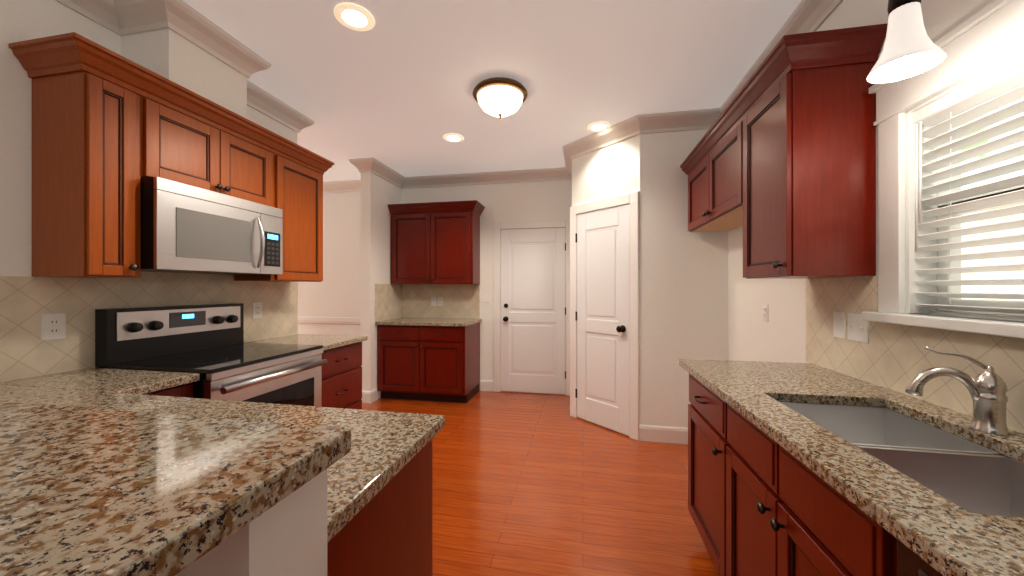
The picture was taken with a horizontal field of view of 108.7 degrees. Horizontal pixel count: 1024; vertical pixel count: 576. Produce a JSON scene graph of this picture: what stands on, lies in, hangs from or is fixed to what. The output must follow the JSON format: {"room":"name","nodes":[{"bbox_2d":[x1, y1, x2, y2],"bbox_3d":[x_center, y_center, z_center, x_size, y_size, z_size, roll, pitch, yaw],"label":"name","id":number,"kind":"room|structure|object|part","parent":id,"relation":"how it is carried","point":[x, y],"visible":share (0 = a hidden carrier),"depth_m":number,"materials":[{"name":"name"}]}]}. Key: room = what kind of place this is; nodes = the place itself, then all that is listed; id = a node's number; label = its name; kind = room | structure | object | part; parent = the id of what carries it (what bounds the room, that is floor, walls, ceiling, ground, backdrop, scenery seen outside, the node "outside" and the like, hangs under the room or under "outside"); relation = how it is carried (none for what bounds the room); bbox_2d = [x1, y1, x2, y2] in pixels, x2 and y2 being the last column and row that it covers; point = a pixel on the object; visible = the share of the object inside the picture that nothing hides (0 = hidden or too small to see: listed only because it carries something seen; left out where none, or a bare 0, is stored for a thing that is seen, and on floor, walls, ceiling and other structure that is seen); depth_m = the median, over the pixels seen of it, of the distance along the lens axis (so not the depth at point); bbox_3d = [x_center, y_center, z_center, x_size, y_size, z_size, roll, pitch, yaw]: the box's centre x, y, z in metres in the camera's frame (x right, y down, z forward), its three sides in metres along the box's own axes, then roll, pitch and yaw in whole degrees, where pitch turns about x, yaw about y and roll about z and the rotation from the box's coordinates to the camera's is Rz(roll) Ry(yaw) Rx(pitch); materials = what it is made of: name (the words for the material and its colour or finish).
{"room":"kitchen","nodes":[
{"label":"kitchen","id":0,"kind":"room"},
{"bbox_2d":[121,29,246,118],"bbox_3d":[-1.850,-1.240,2.108,0.310,0.400,0.440,0,0,11],"label":"wall","id":1,"kind":"structure","parent":0,"point":[171,55],"depth_m":1.96,"materials":[{"name":"paint"}]},
{"bbox_2d":[139,0,271,91],"bbox_3d":[-1.657,-1.377,2.071,0.102,0.125,0.624,0,0,11],"label":"crown molding","id":2,"kind":"structure","parent":1,"relation":"attached to","point":[183,19],"depth_m":1.98,"materials":[{"name":"white wood"}]},
{"bbox_2d":[0,0,401,398],"bbox_3d":[-2.239,-0.070,1.200,0.130,2.740,7.510,0,0,11],"label":"wall","id":3,"kind":"structure","parent":0,"point":[22,20],"depth_m":1.61,"materials":[{"name":"paint"}]},
{"bbox_2d":[41,313,65,340],"bbox_3d":[-2.080,0.175,1.668,0.007,0.116,0.078,0,0,11],"label":"outlet","id":4,"kind":"object","parent":3,"relation":"attached to","point":[53,326],"depth_m":1.67,"materials":[{"name":"white plastic"}]},
{"bbox_2d":[24,52,151,277],"bbox_3d":[-1.925,-0.508,1.677,0.320,0.915,0.205,0,0,11],"label":"upper cabinet","id":5,"kind":"object","parent":3,"relation":"attached to","point":[110,129],"depth_m":1.59,"materials":[{"name":"brown wood"}]},
{"bbox_2d":[55,0,146,35],"bbox_3d":[-2.410,-1.377,-0.300,0.120,0.125,4.500,0,0,11],"label":"crown molding","id":6,"kind":"structure","parent":3,"relation":"attached to","point":[121,17],"depth_m":1.83,"materials":[{"name":"white wood"}]},
{"bbox_2d":[0,271,297,381],"bbox_3d":[-2.018,0.150,2.036,0.008,0.480,2.175,0,0,11],"label":"backsplash","id":7,"kind":"structure","parent":3,"relation":"attached to","point":[26,302],"depth_m":1.79,"materials":[{"name":"tile"}]},
{"bbox_2d":[152,84,235,196],"bbox_3d":[-1.864,-0.748,1.989,0.320,0.435,0.432,0,0,11],"label":"upper cabinet","id":8,"kind":"object","parent":3,"relation":"attached to","point":[192,145],"depth_m":1.96,"materials":[{"name":"brown wood"}]},
{"bbox_2d":[141,177,282,274],"bbox_3d":[-1.770,-0.308,2.131,0.450,0.436,0.741,0,0,11],"label":"microwave","id":9,"kind":"object","parent":8,"relation":"attached to","point":[185,228],"visible":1,"depth_m":1.96,"materials":[{"name":"silver metal"}]},
{"bbox_3d":[-1.543,-0.280,2.257,0.053,0.314,0.026,0,0,11],"label":"microwave handle","id":10,"kind":"part","parent":9,"relation":"part of","materials":[{"name":"silver metal"}]},
{"bbox_2d":[236,124,275,207],"bbox_3d":[-1.805,-0.748,2.298,0.320,0.435,0.430,0,0,11],"label":"upper cabinet","id":11,"kind":"object","parent":3,"relation":"attached to","point":[255,155],"depth_m":2.35,"materials":[{"name":"brown wood"}]},
{"bbox_2d":[253,302,261,318],"bbox_3d":[-1.879,0.165,2.714,0.007,0.116,0.078,0,0,11],"label":"outlet","id":12,"kind":"object","parent":3,"relation":"attached to","point":[257,307],"depth_m":2.71,"materials":[{"name":"white plastic"}]},
{"bbox_2d":[234,144,327,281],"bbox_3d":[-1.718,-0.508,2.749,0.320,0.915,0.490,0,0,11],"label":"upper cabinet","id":13,"kind":"object","parent":3,"relation":"attached to","point":[299,180],"depth_m":2.72,"materials":[{"name":"brown wood"}]},
{"bbox_2d":[247,84,314,132],"bbox_3d":[-1.835,-1.377,2.768,0.150,0.125,0.862,0,0,11],"label":"crown molding","id":14,"kind":"structure","parent":3,"relation":"attached to","point":[263,102],"depth_m":2.84,"materials":[{"name":"white wood"}]},
{"bbox_2d":[349,158,362,172],"bbox_3d":[-1.705,-1.377,4.452,0.112,0.125,0.722,0,0,11],"label":"crown molding","id":15,"kind":"structure","parent":3,"relation":"attached to","point":[358,163],"depth_m":4.11,"materials":[{"name":"white wood"}]},
{"bbox_2d":[363,157,406,187],"bbox_3d":[-1.512,-1.377,4.414,0.102,0.125,0.722,0,0,11],"label":"crown molding","id":16,"kind":"structure","parent":3,"relation":"attached to","point":[371,164],"depth_m":4.35,"materials":[{"name":"white wood"}]},
{"bbox_2d":[375,284,401,321],"bbox_3d":[-1.522,0.170,4.553,0.008,0.440,0.637,0,0,11],"label":"backsplash","id":17,"kind":"structure","parent":3,"relation":"attached to","point":[388,301],"depth_m":4.53,"materials":[{"name":"tile"}]},
{"bbox_2d":[175,469,326,575],"bbox_3d":[-1.274,0.785,0.704,1.968,1.030,0.140,0,0,11],"label":"half wall","id":18,"kind":"structure","parent":0,"point":[287,536],"depth_m":0.50,"materials":[{"name":"white paint"}]},
{"bbox_2d":[0,400,350,575],"bbox_3d":[-1.284,0.249,0.575,1.996,0.040,0.443,0,0,11],"label":"raised bar","id":19,"kind":"object","parent":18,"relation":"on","point":[86,491],"visible":1,"depth_m":0.44,"materials":[{"name":"stone"}]},
{"bbox_2d":[298,179,571,394],"bbox_3d":[-1.704,-0.070,4.982,7.570,2.740,0.120,0,0,11],"label":"wall","id":20,"kind":"structure","parent":0,"point":[336,292],"depth_m":4.82,"materials":[{"name":"paint"}]},
{"bbox_2d":[298,316,360,330],"bbox_3d":[-3.525,0.450,4.910,3.820,0.100,0.710,0,0,11],"label":"trim","id":21,"kind":"structure","parent":20,"relation":"attached to","point":[332,320],"depth_m":5.05,"materials":[{"name":"white wood"}]},
{"bbox_2d":[323,180,360,192],"bbox_3d":[-3.467,-1.377,5.214,3.820,0.125,0.092,0,0,11],"label":"crown molding","id":22,"kind":"structure","parent":20,"relation":"attached to","point":[350,185],"depth_m":4.99,"materials":[{"name":"white wood"}]},
{"bbox_2d":[431,297,435,305],"bbox_3d":[-1.020,0.175,4.777,0.070,0.116,0.007,0,0,11],"label":"outlet","id":23,"kind":"object","parent":20,"relation":"attached to","point":[433,299],"depth_m":4.77,"materials":[{"name":"white plastic"}]},
{"bbox_2d":[388,200,484,283],"bbox_3d":[-0.934,-0.538,4.583,1.136,0.977,0.366,0,0,11],"label":"upper cabinet","id":24,"kind":"object","parent":20,"relation":"attached to","point":[434,242],"visible":1,"depth_m":4.45,"materials":[{"name":"brown wood"}]},
{"bbox_2d":[437,297,442,305],"bbox_3d":[-0.932,0.175,4.760,0.070,0.116,0.007,0,0,11],"label":"outlet","id":25,"kind":"object","parent":20,"relation":"attached to","point":[439,299],"depth_m":4.76,"materials":[{"name":"white plastic"}]},
{"bbox_2d":[402,284,479,318],"bbox_3d":[-0.936,0.170,4.769,1.078,0.440,0.008,0,0,11],"label":"backsplash","id":26,"kind":"structure","parent":20,"relation":"attached to","point":[461,300],"depth_m":4.76,"materials":[{"name":"tile"}]},
{"bbox_2d":[401,167,562,188],"bbox_3d":[-0.369,-1.377,4.617,2.250,0.125,0.092,0,0,11],"label":"crown molding","id":27,"kind":"structure","parent":20,"relation":"attached to","point":[544,174],"depth_m":4.60,"materials":[{"name":"white wood"}]},
{"bbox_2d":[481,297,489,305],"bbox_3d":[-0.332,0.171,4.649,0.118,0.116,0.016,0,0,11],"label":"light switch","id":28,"kind":"object","parent":20,"relation":"attached to","point":[485,301],"depth_m":4.65,"materials":[{"name":"white plastic"}]},
{"bbox_2d":[494,220,569,395],"bbox_3d":[0.254,0.237,4.526,0.983,2.125,0.030,0,0,11],"label":"door frame","id":29,"kind":"structure","parent":20,"relation":"attached to","point":[498,226],"depth_m":4.58,"materials":[{"name":"white wood"}]},
{"bbox_2d":[501,228,565,393],"bbox_3d":[0.253,0.279,4.495,0.811,2.018,0.091,0,0,11],"label":"door","id":30,"kind":"structure","parent":20,"relation":"in","point":[533,297],"depth_m":4.52,"materials":[{"name":"white wood"}]},
{"bbox_3d":[0.268,0.275,4.481,0.776,1.640,0.070,0,0,11],"label":"door back hardware","id":31,"kind":"part","parent":30,"relation":"part of","materials":[{"name":"white wood"}]},
{"bbox_2d":[183,0,801,181],"bbox_3d":[-2.294,-1.470,1.307,7.800,0.060,7.700,0,0,11],"label":"ceiling","id":32,"kind":"structure","parent":0,"point":[395,85],"depth_m":2.39,"materials":[{"name":"paint"}]},
{"bbox_2d":[334,3,374,30],"bbox_3d":[-0.835,-1.435,1.953,0.199,0.008,0.199,0,0,-28],"label":"recessed light","id":33,"kind":"object","parent":32,"relation":"in","point":[353,16],"depth_m":1.95,"materials":[{"name":"white glass"}]},
{"bbox_2d":[443,133,463,141],"bbox_3d":[-0.559,-1.435,3.519,0.199,0.008,0.199,0,0,5],"label":"recessed light","id":34,"kind":"object","parent":32,"relation":"in","point":[451,137],"depth_m":3.51,"materials":[{"name":"white"}]},
{"bbox_2d":[473,77,527,118],"bbox_3d":[-0.086,-1.333,2.675,0.400,0.215,0.400,0,0,11],"label":"flush-mount ceiling light","id":35,"kind":"object","parent":32,"relation":"attached to","point":[499,97],"visible":0.98,"depth_m":2.57,"materials":[{"name":"white glass"}]},
{"bbox_2d":[587,121,609,131],"bbox_3d":[0.772,-1.435,3.273,0.199,0.008,0.199,0,0,5],"label":"recessed light","id":36,"kind":"object","parent":32,"relation":"in","point":[596,126],"depth_m":3.27,"materials":[{"name":"white glass"}]},
{"bbox_2d":[866,0,946,83],"bbox_3d":[1.118,-1.032,1.047,0.156,0.815,0.156,0,0,11],"label":"light","id":37,"kind":"object","parent":32,"relation":"hanging from","point":[911,48],"visible":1,"depth_m":1.03,"materials":[{"name":"white glass"}]},
{"bbox_2d":[362,391,719,575],"bbox_3d":[-2.294,1.330,1.307,7.800,0.060,7.700,0,0,11],"label":"floor","id":38,"kind":"structure","parent":0,"point":[530,484],"depth_m":2.30,"materials":[{"name":"brown wood"}]},
{"bbox_2d":[156,384,192,397],"bbox_3d":[-1.788,0.863,1.592,0.620,0.875,0.316,0,0,11],"label":"base cabinet","id":39,"kind":"object","parent":38,"relation":"on","point":[188,390],"depth_m":1.63,"materials":[{"name":"brown wood"}]},
{"bbox_2d":[95,303,327,406],"bbox_3d":[-1.617,0.688,2.101,0.745,1.165,0.739,0,0,11],"label":"range","id":40,"kind":"object","parent":38,"relation":"on","point":[215,352],"visible":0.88,"depth_m":2.01,"materials":[{"name":"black metal"}]},
{"bbox_3d":[-1.282,0.475,2.037,0.062,0.033,0.687,0,0,11],"label":"handle","id":41,"kind":"part","parent":40,"relation":"part of","materials":[{"name":"silver metal"}]},
{"bbox_2d":[321,342,361,405],"bbox_3d":[-1.563,0.863,2.761,0.620,0.875,0.568,0,0,11],"label":"base cabinet","id":42,"kind":"object","parent":38,"relation":"on","point":[342,374],"depth_m":2.73,"materials":[{"name":"brown wood"}]},
{"bbox_2d":[247,334,367,349],"bbox_3d":[-1.548,0.407,2.769,0.647,0.035,0.587,0,0,11],"label":"countertop","id":43,"kind":"structure","parent":42,"relation":"on","point":[329,342],"depth_m":2.78,"materials":[{"name":"beige stone"}]},
{"bbox_2d":[327,442,431,575],"bbox_3d":[-0.939,0.863,0.979,1.325,0.875,0.523,0,0,11],"label":"base cabinet","id":44,"kind":"object","parent":38,"relation":"on","point":[379,499],"depth_m":0.89,"materials":[{"name":"brown wood"}]},
{"bbox_2d":[8,368,199,393],"bbox_3d":[-1.775,0.407,1.590,0.647,0.035,0.312,0,0,11],"label":"countertop","id":45,"kind":"structure","parent":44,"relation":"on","point":[134,381],"depth_m":1.57,"materials":[{"name":"beige stone"}]},
{"bbox_2d":[0,382,444,549],"bbox_3d":[-1.215,0.407,1.045,1.952,0.035,0.548,0,0,11],"label":"countertop","id":46,"kind":"structure","parent":44,"relation":"on","point":[384,444],"depth_m":1.07,"materials":[{"name":"beige stone"}]},
{"bbox_2d":[375,317,481,402],"bbox_3d":[-0.982,0.845,4.446,1.095,0.910,0.654,0,0,11],"label":"base cabinet","id":47,"kind":"object","parent":38,"relation":"on","point":[431,359],"visible":1,"depth_m":4.18,"materials":[{"name":"red wood"}]},
{"bbox_2d":[375,317,481,326],"bbox_3d":[-0.981,0.407,4.450,1.095,0.035,0.645,0,0,11],"label":"countertop","id":48,"kind":"structure","parent":47,"relation":"on","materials":[{"name":"stone"}]},
{"bbox_2d":[688,375,938,575],"bbox_3d":[1.182,0.863,1.609,0.620,0.875,0.593,0,0,11],"label":"base cabinet","id":49,"kind":"object","parent":38,"relation":"on","point":[802,469],"depth_m":1.26,"materials":[{"name":"brown wood"}]},
{"bbox_2d":[679,359,926,406],"bbox_3d":[1.177,0.407,1.655,0.647,0.035,0.634,0,0,11],"label":"countertop","id":50,"kind":"structure","parent":49,"relation":"on","point":[760,380],"depth_m":1.52,"materials":[{"name":"beige stone"}]},
{"bbox_2d":[905,346,1009,435],"bbox_3d":[1.248,0.279,1.031,0.188,0.222,0.101,0,0,11],"label":"faucet","id":51,"kind":"object","parent":50,"relation":"on","point":[987,388],"visible":1,"depth_m":1.00,"materials":[{"name":"silver metal"}]},
{"bbox_2d":[871,499,1023,575],"bbox_3d":[0.845,0.407,-0.071,0.647,0.035,1.380,0,0,11],"label":"countertop","id":52,"kind":"structure","parent":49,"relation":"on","point":[955,541],"depth_m":0.58,"materials":[{"name":"beige stone"}]},
{"bbox_2d":[727,467,982,575],"bbox_3d":[1.068,0.990,1.014,0.620,0.620,0.870,0,0,11],"label":"base cabinet","id":53,"kind":"object","parent":38,"relation":"on","point":[780,523],"depth_m":0.92,"materials":[{"name":"brown wood"}]},
{"bbox_2d":[897,539,942,575],"bbox_3d":[0.912,0.859,0.290,0.613,0.859,0.601,0,0,11],"label":"dishwasher","id":54,"kind":"object","parent":38,"relation":"on","point":[910,562],"visible":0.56,"depth_m":0.61,"materials":[{"name":"black"}]},
{"bbox_2d":[572,134,639,435],"bbox_3d":[0.899,-0.070,3.483,0.120,2.740,0.780,0,0,-38],"label":"wall","id":55,"kind":"structure","parent":0,"point":[612,170],"depth_m":3.40,"materials":[{"name":"paint"}]},
{"bbox_2d":[563,144,574,179],"bbox_3d":[0.619,-1.377,4.040,0.092,0.125,0.652,0,0,11],"label":"crown molding","id":56,"kind":"structure","parent":55,"relation":"attached to","point":[568,149],"depth_m":3.91,"materials":[{"name":"white wood"}]},
{"bbox_2d":[575,204,629,435],"bbox_3d":[0.832,0.279,3.428,0.481,2.018,0.429,0,0,11],"label":"pantry door","id":57,"kind":"structure","parent":55,"relation":"in","point":[602,319],"depth_m":3.40,"materials":[{"name":"white wood"}]},
{"bbox_2d":[570,191,639,440],"bbox_3d":[0.840,0.237,3.437,0.029,2.125,0.780,0,0,-38],"label":"door frame","id":58,"kind":"structure","parent":55,"relation":"attached to","point":[632,199],"depth_m":3.17,"materials":[{"name":"white wood"}]},
{"bbox_2d":[640,129,727,427],"bbox_3d":[1.444,-0.070,3.134,0.690,2.740,0.120,0,0,11],"label":"wall","id":59,"kind":"structure","parent":0,"point":[683,292],"depth_m":3.09,"materials":[{"name":"paint"}]},
{"bbox_2d":[361,380,687,443],"bbox_3d":[-1.998,1.232,3.190,7.470,0.135,3.510,0,0,11],"label":"baseboard","id":60,"kind":"structure","parent":59,"relation":"attached to","point":[663,434],"depth_m":3.11,"materials":[{"name":"white wood"}]},
{"bbox_2d":[728,0,1023,455],"bbox_3d":[1.374,-0.070,0.576,0.140,2.740,7.650,0,0,11],"label":"wall","id":61,"kind":"structure","parent":0,"point":[779,335],"depth_m":2.15,"materials":[{"name":"paint"}]},
{"bbox_2d":[684,151,735,231],"bbox_3d":[1.548,-0.712,2.712,0.320,0.506,0.588,0,0,11],"label":"upper cabinet","id":62,"kind":"object","parent":61,"relation":"attached to","point":[695,170],"depth_m":2.81,"materials":[{"name":"brown wood"}]},
{"bbox_2d":[704,111,735,222],"bbox_3d":[1.459,-0.712,2.249,0.320,0.506,0.589,0,0,11],"label":"upper cabinet","id":63,"kind":"object","parent":61,"relation":"attached to","point":[720,153],"depth_m":2.32,"materials":[{"name":"brown wood"}]},
{"bbox_2d":[762,303,767,321],"bbox_3d":[1.649,0.161,2.396,0.007,0.116,0.078,0,0,11],"label":"outlet","id":64,"kind":"object","parent":61,"relation":"attached to","point":[764,306],"depth_m":2.39,"materials":[{"name":"white plastic"}]},
{"bbox_2d":[711,0,842,125],"bbox_3d":[1.131,-1.377,-0.070,0.092,0.125,6.290,0,0,11],"label":"crown molding","id":65,"kind":"structure","parent":61,"relation":"attached to","point":[809,15],"depth_m":1.92,"materials":[{"name":"white wood"}]},
{"bbox_2d":[736,43,882,278],"bbox_3d":[1.360,-0.508,1.739,0.320,0.915,0.450,0,0,11],"label":"upper cabinet","id":66,"kind":"object","parent":61,"relation":"attached to","point":[778,164],"depth_m":1.53,"materials":[{"name":"brown wood"}]},
{"bbox_2d":[833,312,839,337],"bbox_3d":[1.505,0.171,1.691,0.007,0.116,0.075,0,0,11],"label":"outlet","id":67,"kind":"object","parent":61,"relation":"attached to","point":[836,315],"depth_m":1.70,"materials":[{"name":"white plastic"}]},
{"bbox_2d":[840,312,868,342],"bbox_3d":[1.479,0.171,1.579,0.016,0.116,0.118,0,0,11],"label":"outlet","id":68,"kind":"object","parent":61,"relation":"attached to","point":[857,328],"depth_m":1.59,"materials":[{"name":"white plastic"}]},
{"bbox_2d":[806,276,1023,432],"bbox_3d":[1.297,0.170,0.570,0.008,0.440,2.810,0,0,11],"label":"backsplash","id":69,"kind":"structure","parent":61,"relation":"attached to","point":[897,357],"depth_m":1.37,"materials":[{"name":"tile"}]},
{"bbox_2d":[862,0,1023,338],"bbox_3d":[1.375,-0.338,0.756,0.205,0.935,1.445,0,0,11],"label":"window","id":70,"kind":"structure","parent":61,"relation":"in","point":[988,38],"depth_m":1.31,"materials":[{"name":"white"}]},
{"bbox_2d":[913,54,1023,313],"bbox_3d":[1.373,-0.281,0.756,0.066,0.713,1.177,0,0,11],"label":"window blinds","id":71,"kind":"object","parent":70,"relation":"attached to","point":[1008,76],"visible":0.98,"depth_m":1.15,"materials":[{"name":"white plastic"}]},
{"label":"outside","id":72,"kind":"structure","parent":0,"visible":0},
{"bbox_2d":[961,98,1023,300],"bbox_3d":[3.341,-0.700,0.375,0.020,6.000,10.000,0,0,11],"label":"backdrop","id":73,"kind":"structure","parent":72,"point":[995,275],"depth_m":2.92,"materials":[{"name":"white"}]}
]}

